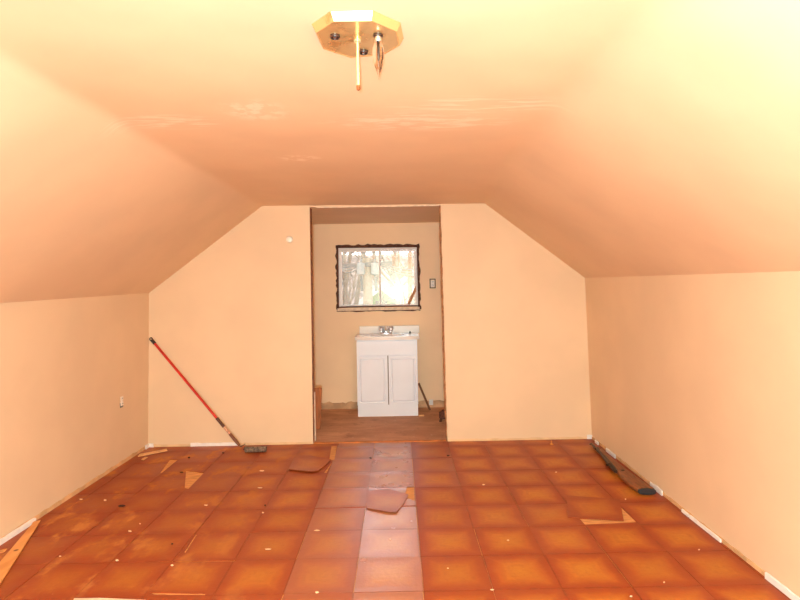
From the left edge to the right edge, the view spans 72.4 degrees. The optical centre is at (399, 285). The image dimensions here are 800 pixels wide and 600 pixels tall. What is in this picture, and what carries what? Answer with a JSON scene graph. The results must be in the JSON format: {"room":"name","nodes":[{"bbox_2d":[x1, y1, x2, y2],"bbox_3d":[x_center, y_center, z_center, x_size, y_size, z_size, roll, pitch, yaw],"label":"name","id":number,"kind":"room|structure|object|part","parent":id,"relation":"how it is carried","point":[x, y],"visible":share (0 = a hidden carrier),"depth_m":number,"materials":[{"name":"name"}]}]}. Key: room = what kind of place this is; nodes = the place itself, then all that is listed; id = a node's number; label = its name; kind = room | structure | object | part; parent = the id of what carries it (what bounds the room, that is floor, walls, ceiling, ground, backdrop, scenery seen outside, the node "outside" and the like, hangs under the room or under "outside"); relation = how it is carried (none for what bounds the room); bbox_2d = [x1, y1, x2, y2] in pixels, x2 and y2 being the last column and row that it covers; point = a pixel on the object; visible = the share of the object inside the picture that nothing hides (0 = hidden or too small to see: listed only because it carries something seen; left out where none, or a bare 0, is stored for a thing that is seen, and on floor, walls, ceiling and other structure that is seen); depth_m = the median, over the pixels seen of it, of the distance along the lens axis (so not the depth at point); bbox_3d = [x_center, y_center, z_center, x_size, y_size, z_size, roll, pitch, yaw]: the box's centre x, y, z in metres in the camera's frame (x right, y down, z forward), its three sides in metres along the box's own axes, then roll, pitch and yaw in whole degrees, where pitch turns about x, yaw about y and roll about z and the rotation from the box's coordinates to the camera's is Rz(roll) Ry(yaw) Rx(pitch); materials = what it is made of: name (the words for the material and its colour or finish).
{"room":"attic room","nodes":[
{"label":"attic room","id":0,"kind":"room"},
{"bbox_2d":[0,293,148,537],"bbox_3d":[-2.186,0.723,1.770,0.150,1.309,5.760,-1,0,0],"label":"wall","id":1,"kind":"structure","parent":0,"point":[66,365],"depth_m":3.50,"materials":[{"name":"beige paint"}]},
{"bbox_2d":[0,518,35,545],"bbox_3d":[-2.113,1.360,2.032,0.012,0.032,2.283,-1,0,0],"label":"baseboard","id":2,"kind":"structure","parent":1,"relation":"attached to","point":[26,525],"depth_m":3.01,"materials":[{"name":"white wood"}]},
{"bbox_2d":[0,446,144,538],"bbox_3d":[-2.127,1.360,2.770,0.009,0.032,3.760,-1,0,0],"label":"trim","id":3,"kind":"structure","parent":1,"relation":"attached to","point":[132,455],"depth_m":3.65,"materials":[{"name":"brown wood"}]},
{"bbox_2d":[120,396,122,407],"bbox_3d":[-2.137,0.890,4.201,0.011,0.100,0.048,-1,0,0],"label":"wall outlet","id":4,"kind":"object","parent":1,"relation":"attached to","point":[121,398],"visible":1,"depth_m":4.19,"materials":[{"name":"white plastic"}]},
{"bbox_2d":[0,445,728,599],"bbox_3d":[-0.225,1.375,1.729,4.037,0.056,5.900,-1,0,0],"label":"subfloor","id":5,"kind":"structure","parent":0,"point":[191,478],"depth_m":3.16,"materials":[{"name":"brown wood"}]},
{"bbox_2d":[148,204,591,444],"bbox_3d":[-0.270,0.327,4.719,3.782,2.033,0.120,-1,0,0],"label":"wall","id":6,"kind":"structure","parent":0,"point":[236,321],"depth_m":4.66,"materials":[{"name":"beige paint"}]},
{"bbox_2d":[190,442,237,446],"bbox_3d":[-1.579,1.351,4.644,0.399,0.031,0.006,-1,0,0],"label":"trim","id":7,"kind":"structure","parent":6,"relation":"attached to","point":[222,443],"depth_m":4.64,"materials":[{"name":"white wood"}]},
{"bbox_2d":[154,442,311,446],"bbox_3d":[-1.442,1.353,4.651,1.390,0.022,0.006,-1,0,0],"label":"trim","id":8,"kind":"structure","parent":6,"relation":"attached to","point":[279,443],"depth_m":4.65,"materials":[{"name":"paint"}]},
{"bbox_2d":[286,236,292,242],"bbox_3d":[-0.941,-0.388,4.647,0.056,0.056,0.016,-1,0,0],"label":"cover","id":9,"kind":"object","parent":6,"relation":"attached to","point":[289,239],"visible":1,"depth_m":4.64,"materials":[{"name":"white plastic"}]},
{"bbox_2d":[314,392,315,440],"bbox_3d":[-0.741,1.142,4.762,0.012,0.420,0.030,-1,0,0],"label":"trim","id":10,"kind":"structure","parent":6,"relation":"attached to","point":[314,392],"depth_m":4.75,"materials":[{"name":"white wood"}]},
{"bbox_2d":[316,205,438,207],"bbox_3d":[-0.189,-0.669,4.666,1.047,0.008,0.026,-1,0,0],"label":"trim","id":11,"kind":"structure","parent":6,"relation":"attached to","point":[406,205],"depth_m":4.65,"materials":[{"name":"beige wood"}]},
{"bbox_2d":[313,439,445,443],"bbox_3d":[-0.159,1.339,4.674,1.157,0.011,0.030,-1,0,0],"label":"trim","id":12,"kind":"structure","parent":6,"relation":"attached to","point":[445,439],"depth_m":4.67,"materials":[{"name":"brown wood"}]},
{"bbox_2d":[439,206,446,440],"bbox_3d":[0.369,0.330,4.665,0.036,2.004,0.012,-1,0,0],"label":"trim","id":13,"kind":"structure","parent":6,"relation":"attached to","point":[442,297],"depth_m":4.66,"materials":[{"name":"paint"}]},
{"bbox_2d":[448,437,586,440],"bbox_3d":[1.024,1.311,4.662,1.230,0.020,0.006,-1,0,0],"label":"trim","id":14,"kind":"structure","parent":6,"relation":"attached to","point":[536,438],"depth_m":4.66,"materials":[{"name":"paint"}]},
{"bbox_2d":[310,204,439,224],"bbox_3d":[-0.186,-0.700,5.377,2.440,0.050,1.425,-1,0,0],"label":"ceiling","id":15,"kind":"structure","parent":0,"point":[429,214],"depth_m":5.23,"materials":[{"name":"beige paint"}]},
{"bbox_2d":[312,222,444,402],"bbox_3d":[-0.172,0.317,6.029,2.200,2.050,0.120,-1,0,0],"label":"wall","id":16,"kind":"structure","parent":0,"point":[335,349],"depth_m":5.97,"materials":[{"name":"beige paint"}]},
{"bbox_2d":[338,247,417,307],"bbox_3d":[-0.240,-0.088,6.020,0.873,0.660,0.098,-1,0,0],"label":"window","id":17,"kind":"structure","parent":16,"relation":"in","point":[340,250],"depth_m":6.02,"materials":[{"name":"white plastic"}]},
{"bbox_3d":[-0.432,-0.076,6.029,0.440,0.614,0.018,-1,0,0],"label":"sash","id":18,"kind":"part","parent":17,"relation":"part of","materials":[{"name":"clear glass"}]},
{"bbox_3d":[-0.030,-0.083,6.053,0.405,0.614,0.018,-1,0,0],"label":"sash","id":19,"kind":"part","parent":17,"relation":"part of","materials":[{"name":"clear glass"}]},
{"bbox_2d":[408,286,415,304],"bbox_3d":[0.140,0.112,6.017,0.121,0.212,0.012,-1,0,0],"label":"wooden stick","id":20,"kind":"object","parent":17,"relation":"on","point":[414,291],"visible":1,"depth_m":6.01,"materials":[{"name":"brown wood"}]},
{"bbox_2d":[335,244,420,311],"bbox_3d":[-0.239,-0.082,5.972,0.932,0.744,0.022,-1,0,0],"label":"trim","id":21,"kind":"structure","parent":16,"relation":"attached to","point":[357,245],"depth_m":5.96,"materials":[{"name":"brown wood"}]},
{"bbox_2d":[337,307,419,310],"bbox_3d":[-0.234,0.260,5.969,0.897,0.030,0.032,-1,0,0],"label":"trim","id":22,"kind":"structure","parent":16,"relation":"attached to","point":[383,308],"depth_m":5.95,"materials":[{"name":"beige wood"}]},
{"bbox_2d":[321,400,444,408],"bbox_3d":[-0.154,1.300,5.964,2.200,0.084,0.010,-1,0,0],"label":"trim","id":23,"kind":"structure","parent":16,"relation":"attached to","point":[437,403],"depth_m":5.96,"materials":[{"name":"beige wood"}]},
{"bbox_2d":[359,325,418,333],"bbox_3d":[-0.115,0.483,5.952,0.651,0.081,0.026,-1,0,0],"label":"backsplash","id":24,"kind":"structure","parent":16,"relation":"attached to","point":[402,328],"depth_m":5.94,"materials":[{"name":"stone"}]},
{"bbox_2d":[430,279,435,287],"bbox_3d":[0.356,-0.018,5.963,0.064,0.104,0.014,-1,0,0],"label":"outlet","id":25,"kind":"object","parent":16,"relation":"attached to","point":[432,280],"visible":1,"depth_m":5.97,"materials":[{"name":"white plastic"}]},
{"bbox_2d":[0,407,790,599],"bbox_3d":[-0.251,1.370,2.561,3.753,0.066,7.055,-1,0,0],"label":"floor","id":26,"kind":"structure","parent":0,"point":[554,556],"depth_m":2.97,"materials":[{"name":"tile"}]},
{"bbox_2d":[0,520,40,583],"bbox_3d":[-1.880,1.364,2.577,0.117,0.008,1.266,-1,0,-17],"label":"wooden board","id":27,"kind":"object","parent":26,"relation":"on","point":[6,563],"visible":1,"depth_m":2.78,"materials":[{"name":"brown wood"}]},
{"bbox_2d":[74,598,139,599],"bbox_3d":[-1.179,1.353,2.219,0.460,0.006,0.294,-1,0,0],"label":"plank","id":28,"kind":"object","parent":26,"relation":"on","point":[74,598],"visible":1,"depth_m":2.35,"materials":[{"name":"beige wood"}]},
{"bbox_2d":[138,449,166,456],"bbox_3d":[-2.019,1.367,4.461,0.234,0.006,0.060,-1,0,-39],"label":"strip","id":29,"kind":"object","parent":26,"relation":"on","point":[162,450],"visible":1,"depth_m":4.46,"materials":[{"name":"brown wood"}]},
{"bbox_2d":[149,337,266,451],"bbox_3d":[-1.601,0.898,4.508,1.021,0.936,0.072,-1,0,8],"label":"push broom","id":30,"kind":"object","parent":26,"relation":"on","point":[250,448],"visible":1,"depth_m":4.49,"materials":[{"name":"plastic"}]},
{"bbox_3d":[-1.351,1.261,4.463,0.098,0.105,0.025,-1,0,10],"label":"roller handle","id":31,"kind":"part","parent":30,"relation":"part of","materials":[{"name":"brown wood"}]},
{"bbox_2d":[289,455,330,471],"bbox_3d":[-0.677,1.340,4.104,0.294,0.014,0.369,-1,0,0],"label":"tile","id":32,"kind":"structure","parent":26,"relation":"on","point":[309,463],"depth_m":4.12,"materials":[{"name":"tile"}]},
{"bbox_2d":[315,388,321,428],"bbox_3d":[-0.816,1.162,5.157,0.160,0.383,0.022,-1,0,0],"label":"plywood board","id":33,"kind":"object","parent":26,"relation":"on","point":[318,391],"visible":0.45,"depth_m":5.15,"materials":[{"name":"brown wood"}]},
{"bbox_2d":[355,325,418,416],"bbox_3d":[-0.118,0.890,5.762,0.671,0.902,0.407,-1,0,0],"label":"vanity cabinet","id":34,"kind":"object","parent":26,"relation":"on","point":[387,361],"visible":1,"depth_m":5.57,"materials":[{"name":"wood"}]},
{"bbox_3d":[-0.281,0.973,5.578,0.313,0.501,0.017,-1,0,0],"label":"door","id":35,"kind":"part","parent":34,"relation":"part of","materials":[{"name":"white wood"}]},
{"bbox_2d":[379,326,392,333],"bbox_3d":[-0.151,0.482,5.857,0.162,0.085,0.136,-1,0,0],"label":"faucet","id":36,"kind":"object","parent":34,"relation":"on","point":[382,329],"depth_m":5.87,"materials":[{"name":"silver metal"}]},
{"bbox_3d":[-0.133,0.640,5.579,0.619,0.144,0.017,-1,0,0],"label":"drawer","id":37,"kind":"part","parent":34,"relation":"part of","materials":[{"name":"white wood"}]},
{"bbox_2d":[355,333,418,339],"bbox_3d":[-0.130,0.582,5.758,0.657,0.115,0.399,-1,0,0],"label":"sink","id":38,"kind":"object","parent":34,"relation":"in","point":[362,336],"depth_m":5.58,"materials":[{"name":"ceramic"}]},
{"bbox_3d":[0.034,0.967,5.580,0.297,0.501,0.017,-1,0,0],"label":"door","id":39,"kind":"part","parent":34,"relation":"part of","materials":[{"name":"white wood"}]},
{"bbox_2d":[366,489,407,511],"bbox_3d":[-0.081,1.332,3.383,0.271,0.009,0.362,-1,0,0],"label":"tile","id":40,"kind":"structure","parent":26,"relation":"on","point":[387,500],"depth_m":3.39,"materials":[{"name":"tile"}]},
{"bbox_2d":[418,383,430,409],"bbox_3d":[0.257,1.179,5.787,0.136,0.293,0.017,-1,0,-5],"label":"wooden lath","id":41,"kind":"object","parent":26,"relation":"on","point":[419,385],"visible":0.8,"depth_m":5.78,"materials":[{"name":"brown wood"}]},
{"bbox_2d":[439,409,444,418],"bbox_3d":[0.480,1.270,5.317,0.200,0.119,0.030,-1,0,0],"label":"board","id":42,"kind":"object","parent":26,"relation":"on","point":[442,412],"visible":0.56,"depth_m":5.30,"materials":[{"name":"brown wood"}]},
{"bbox_2d":[566,495,623,520],"bbox_3d":[1.151,1.315,3.227,0.313,0.004,0.344,-1,0,15],"label":"tile","id":43,"kind":"structure","parent":26,"relation":"on","point":[580,507],"depth_m":3.22,"materials":[{"name":"tile"}]},
{"bbox_2d":[589,443,655,494],"bbox_3d":[1.527,1.286,3.924,0.140,0.049,1.038,-1,0,0],"label":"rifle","id":44,"kind":"object","parent":26,"relation":"on","point":[631,480],"visible":1,"depth_m":3.64,"materials":[{"name":"brown wood"}]},
{"bbox_2d":[0,0,799,302],"bbox_3d":[-0.271,-0.307,1.781,3.828,0.877,5.767,-1,0,0],"label":"ceiling","id":45,"kind":"structure","parent":0,"point":[624,138],"depth_m":2.04,"materials":[{"name":"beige paint"}]},
{"bbox_2d":[312,10,403,90],"bbox_3d":[-0.110,-0.615,1.489,0.242,0.172,0.244,-1,0,0],"label":"ceiling light","id":46,"kind":"object","parent":45,"relation":"attached to","point":[348,33],"visible":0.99,"depth_m":1.44,"materials":[{"name":"gold metal"}]},
{"bbox_2d":[330,33,339,39],"bbox_3d":[-0.173,-0.662,1.456,0.027,0.010,0.027,-1,0,0],"label":"socket","id":47,"kind":"object","parent":46,"relation":"attached to","point":[333,36],"depth_m":1.45,"materials":[{"name":"black metal"}]},
{"bbox_3d":[-0.114,-0.605,1.485,0.020,0.126,0.020,-1,0,0],"label":"rod","id":48,"kind":"part","parent":46,"relation":"part of","materials":[{"name":"gold metal"}]},
{"bbox_2d":[359,49,367,54],"bbox_3d":[-0.104,-0.663,1.556,0.027,0.010,0.027,-1,0,0],"label":"socket","id":49,"kind":"object","parent":46,"relation":"attached to","point":[361,51],"depth_m":1.55,"materials":[{"name":"black metal"}]},
{"bbox_2d":[373,32,382,37],"bbox_3d":[-0.059,-0.664,1.455,0.027,0.010,0.027,-1,0,0],"label":"socket","id":50,"kind":"object","parent":46,"relation":"attached to","point":[375,34],"depth_m":1.45,"materials":[{"name":"black metal"}]},
{"bbox_3d":[-0.057,-0.598,1.455,0.033,0.101,0.033,-1,0,0],"label":"candle bulb","id":51,"kind":"part","parent":46,"relation":"part of","materials":[{"name":"clear glass"}]},
{"bbox_2d":[585,271,799,596],"bbox_3d":[1.682,0.624,1.788,0.156,1.372,5.760,-1,0,0],"label":"wall","id":52,"kind":"structure","parent":0,"point":[694,380],"depth_m":2.85,"materials":[{"name":"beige paint"}]},
{"bbox_2d":[606,448,615,458],"bbox_3d":[1.625,1.294,4.218,0.008,0.032,0.177,-1,0,0],"label":"trim","id":53,"kind":"structure","parent":52,"relation":"attached to","point":[608,451],"depth_m":4.21,"materials":[{"name":"white wood"}]},
{"bbox_2d":[650,481,662,495],"bbox_3d":[1.629,1.290,3.478,0.006,0.040,0.160,-1,0,0],"label":"trim","id":54,"kind":"structure","parent":52,"relation":"attached to","point":[658,490],"depth_m":3.45,"materials":[{"name":"white wood"}]},
{"bbox_2d":[592,437,764,576],"bbox_3d":[1.641,1.299,2.787,0.006,0.023,3.760,-1,0,0],"label":"trim","id":55,"kind":"structure","parent":52,"relation":"attached to","point":[724,542],"depth_m":2.94,"materials":[{"name":"brown wood"}]},
{"bbox_2d":[681,509,689,516],"bbox_3d":[1.630,1.301,3.123,0.008,0.018,0.076,-1,0,0],"label":"trim","id":56,"kind":"structure","parent":52,"relation":"attached to","point":[683,511],"depth_m":3.12,"materials":[{"name":"white wood"}]},
{"bbox_2d":[689,515,721,542],"bbox_3d":[1.631,1.300,2.928,0.008,0.020,0.294,-1,0,0],"label":"trim","id":57,"kind":"structure","parent":52,"relation":"attached to","point":[691,517],"depth_m":2.91,"materials":[{"name":"white wood"}]},
{"bbox_2d":[765,572,799,599],"bbox_3d":[1.634,1.294,2.264,0.008,0.032,0.356,-1,0,0],"label":"trim","id":58,"kind":"structure","parent":52,"relation":"attached to","point":[768,577],"depth_m":2.33,"materials":[{"name":"white wood"}]},
{"label":"outside","id":59,"kind":"structure","parent":0,"visible":0},
{"bbox_2d":[342,252,415,304],"bbox_3d":[-0.305,-0.078,67.469,140.000,10.045,120.000,-1,0,0],"label":"ground","id":60,"kind":"structure","parent":59,"point":[405,255],"depth_m":62.47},
{"bbox_2d":[343,252,353,304],"bbox_3d":[-3.597,-6.187,45.157,12.250,22.404,12.940,-1,0,-20],"label":"bare tree","id":61,"kind":"object","parent":60,"relation":"on","point":[350,253],"visible":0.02,"depth_m":46.86,"materials":[{"name":"grey plant"}]},
{"bbox_2d":[342,252,359,304],"bbox_3d":[-4.755,-2.306,38.458,9.378,14.709,10.183,-1,0,-31],"label":"bare tree","id":62,"kind":"object","parent":60,"relation":"on","point":[346,297],"visible":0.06,"depth_m":37.81,"materials":[{"name":"grey plant"}]},
{"bbox_2d":[344,258,391,304],"bbox_3d":[-0.706,2.153,12.951,1.128,5.596,0.389,-1,0,0],"label":"utility pole","id":63,"kind":"object","parent":60,"relation":"on","point":[368,268],"visible":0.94,"depth_m":12.84,"materials":[{"name":"grey wood"}]},
{"bbox_2d":[342,267,412,275],"bbox_3d":[-0.289,-0.512,17.661,2.702,0.456,9.265,-1,0,-10],"label":"power line","id":64,"kind":"object","parent":63,"relation":"attached to","point":[381,267],"visible":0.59,"depth_m":15.87,"materials":[{"name":"grey metal"}]},
{"bbox_2d":[342,261,415,272],"bbox_3d":[-0.298,-0.618,17.669,2.727,0.488,9.272,-1,0,-10],"label":"power line","id":65,"kind":"object","parent":63,"relation":"attached to","point":[372,261],"visible":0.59,"depth_m":15.91,"materials":[{"name":"grey metal"}]},
{"bbox_2d":[343,257,415,269],"bbox_3d":[-0.307,-0.720,17.677,2.751,0.526,9.279,-1,0,-10],"label":"power line","id":66,"kind":"object","parent":63,"relation":"attached to","point":[365,257],"visible":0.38,"depth_m":15.35,"materials":[{"name":"grey metal"}]},
{"bbox_2d":[342,252,407,305],"bbox_3d":[-0.742,-2.029,17.767,10.062,13.985,7.583,-1,0,14],"label":"bare tree","id":67,"kind":"object","parent":60,"relation":"on","point":[358,286],"visible":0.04,"depth_m":17.16,"materials":[{"name":"grey plant"}]},
{"bbox_2d":[347,251,415,303],"bbox_3d":[0.327,-0.736,17.929,6.423,11.377,3.788,-1,0,-28],"label":"bare tree","id":68,"kind":"object","parent":60,"relation":"on","point":[397,288],"visible":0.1,"depth_m":17.51,"materials":[{"name":"grey plant"}]},
{"bbox_2d":[352,283,412,305],"bbox_3d":[-0.808,2.426,27.466,8.000,5.054,7.660,-1,0,0],"label":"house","id":69,"kind":"structure","parent":60,"relation":"on","point":[375,293],"depth_m":23.96,"materials":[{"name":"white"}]},
{"bbox_2d":[353,251,413,283],"bbox_3d":[-1.513,-7.171,52.595,13.580,24.366,10.217,-1,0,44],"label":"bare tree","id":70,"kind":"object","parent":60,"relation":"on","point":[373,253],"visible":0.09,"depth_m":52.32,"materials":[{"name":"grey plant"}]},
{"bbox_2d":[361,251,413,289],"bbox_3d":[0.814,-5.302,35.424,9.186,20.494,13.171,-1,0,12],"label":"bare tree","id":71,"kind":"object","parent":60,"relation":"on","point":[384,275],"visible":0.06,"depth_m":35.54,"materials":[{"name":"brown plant"}]},
{"bbox_2d":[368,251,413,303],"bbox_3d":[0.901,-1.992,17.839,6.913,13.851,8.623,-1,0,32],"label":"bare tree","id":72,"kind":"object","parent":60,"relation":"on","point":[409,252],"visible":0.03,"depth_m":18.43,"materials":[{"name":"brown plant"}]},
{"bbox_2d":[380,252,413,288],"bbox_3d":[1.164,-5.405,41.255,9.016,20.698,11.449,-1,0,31],"label":"bare tree","id":73,"kind":"object","parent":60,"relation":"on","point":[389,272],"visible":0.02,"depth_m":41.71,"materials":[{"name":"grey plant"}]}
]}

